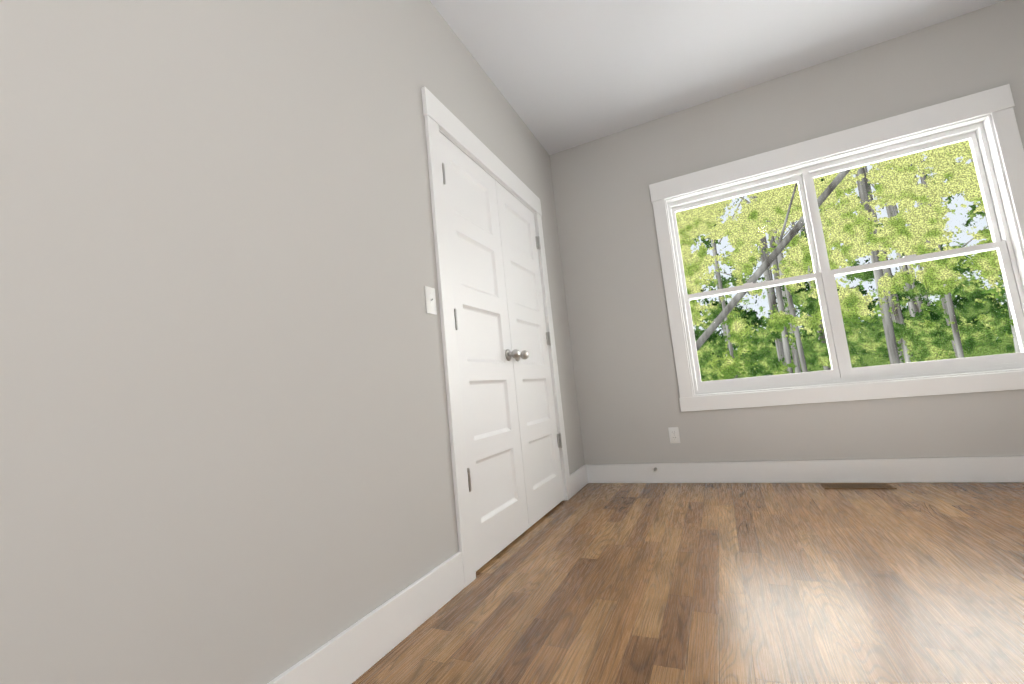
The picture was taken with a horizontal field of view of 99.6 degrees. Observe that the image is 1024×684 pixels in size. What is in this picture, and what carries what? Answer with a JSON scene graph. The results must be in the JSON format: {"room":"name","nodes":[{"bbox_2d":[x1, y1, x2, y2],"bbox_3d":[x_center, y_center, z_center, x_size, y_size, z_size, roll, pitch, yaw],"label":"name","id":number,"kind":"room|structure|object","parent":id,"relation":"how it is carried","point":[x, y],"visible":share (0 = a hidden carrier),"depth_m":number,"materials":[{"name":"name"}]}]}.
{"room":"empty bedroom","nodes":[
{"label":"empty bedroom","id":0,"kind":"room"},
{"bbox_2d":[0,0,584,683],"bbox_3d":[-0.526,-0.376,1.678,0.160,2.740,4.245,-9,-7,25],"label":"wall","id":1,"kind":"structure","parent":0,"point":[224,442],"depth_m":1.02,"materials":[{"name":"grey paint"}]},
{"bbox_2d":[424,286,436,314],"bbox_3d":[-0.334,-0.175,1.809,0.020,0.115,0.070,-9,-7,25],"label":"light switch","id":2,"kind":"object","parent":1,"relation":"attached to","point":[430,299],"visible":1,"depth_m":1.81,"materials":[{"name":"white plastic"}]},
{"bbox_2d":[439,132,528,570],"bbox_3d":[-0.150,0.005,2.224,0.036,2.019,0.605,-9,-7,25],"label":"door","id":3,"kind":"structure","parent":1,"relation":"in","point":[498,507],"depth_m":2.20,"materials":[{"name":"white paint"}]},
{"bbox_2d":[421,87,571,587],"bbox_3d":[-0.019,-0.042,2.503,0.071,2.175,1.424,-9,-7,25],"label":"door frame","id":4,"kind":"structure","parent":1,"relation":"attached to","point":[437,114],"depth_m":1.96,"materials":[{"name":"white paint"}]},
{"bbox_2d":[442,163,561,491],"bbox_3d":[0.001,-0.060,2.497,0.024,1.503,1.221,-9,-7,25],"label":"door hinges","id":5,"kind":"object","parent":1,"relation":"attached to","point":[548,339],"visible":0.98,"depth_m":2.94,"materials":[{"name":"grey metal"}]},
{"bbox_2d":[505,349,528,360],"bbox_3d":[0.036,0.072,2.469,0.074,0.067,0.188,-9,-7,25],"label":"handle","id":6,"kind":"object","parent":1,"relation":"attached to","point":[516,354],"visible":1,"depth_m":2.41,"materials":[{"name":"grey metal"}]},
{"bbox_2d":[495,180,564,527],"bbox_3d":[0.111,0.044,2.773,0.036,2.019,0.605,-9,-7,25],"label":"door","id":7,"kind":"structure","parent":1,"relation":"in","point":[544,488],"depth_m":2.75,"materials":[{"name":"white paint"}]},
{"bbox_2d":[267,456,1023,683],"bbox_3d":[1.283,0.662,0.830,3.518,0.140,4.088,-9,-7,25],"label":"baseboard","id":8,"kind":"structure","parent":1,"relation":"attached to","point":[351,654],"depth_m":2.43,"materials":[{"name":"white paint"}]},
{"bbox_2d":[352,482,1023,683],"bbox_3d":[1.296,0.780,0.817,3.835,0.100,4.405,-9,-7,25],"label":"floor","id":9,"kind":"structure","parent":0,"point":[722,583],"depth_m":1.48,"materials":[{"name":"brown wood"}]},
{"bbox_2d":[821,483,896,488],"bbox_3d":[2.061,0.861,2.584,0.340,0.004,0.125,-9,-7,25],"label":"floor vent","id":10,"kind":"object","parent":9,"relation":"in","point":[857,486],"visible":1,"depth_m":2.58,"materials":[{"name":"brown metal"}]},
{"bbox_2d":[430,0,1004,154],"bbox_3d":[1.021,-2.027,1.149,3.835,0.100,4.405,-9,-7,25],"label":"ceiling","id":11,"kind":"structure","parent":0,"point":[563,75],"depth_m":2.64,"materials":[{"name":"white paint"}]},
{"bbox_2d":[550,0,1023,464],"bbox_3d":[2.068,-0.486,2.896,3.835,2.740,0.160,-9,-7,25],"label":"wall","id":12,"kind":"structure","parent":0,"point":[627,389],"depth_m":3.06,"materials":[{"name":"grey paint"}]},
{"bbox_2d":[668,427,679,442],"bbox_3d":[1.179,0.677,3.143,0.070,0.115,0.008,-9,-7,25],"label":"electrical outlet","id":13,"kind":"object","parent":12,"relation":"attached to","point":[674,436],"visible":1,"depth_m":3.14,"materials":[{"name":"white plastic"}]},
{"bbox_2d":[649,84,1023,411],"bbox_3d":[2.069,-0.484,2.870,2.008,1.730,0.156,-9,-7,25],"label":"window unit","id":14,"kind":"structure","parent":12,"relation":"in","point":[823,275],"depth_m":2.79,"materials":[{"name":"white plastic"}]},
{"label":"outside","id":15,"kind":"structure","parent":0,"visible":0},
{"bbox_2d":[671,140,1019,381],"bbox_3d":[18.562,-17.738,17.235,115.000,53.000,34.915,-9,-7,25],"label":"trees","id":16,"kind":"object","parent":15,"point":[931,172],"depth_m":9.13,"materials":[{"name":"green plant"}]}
]}

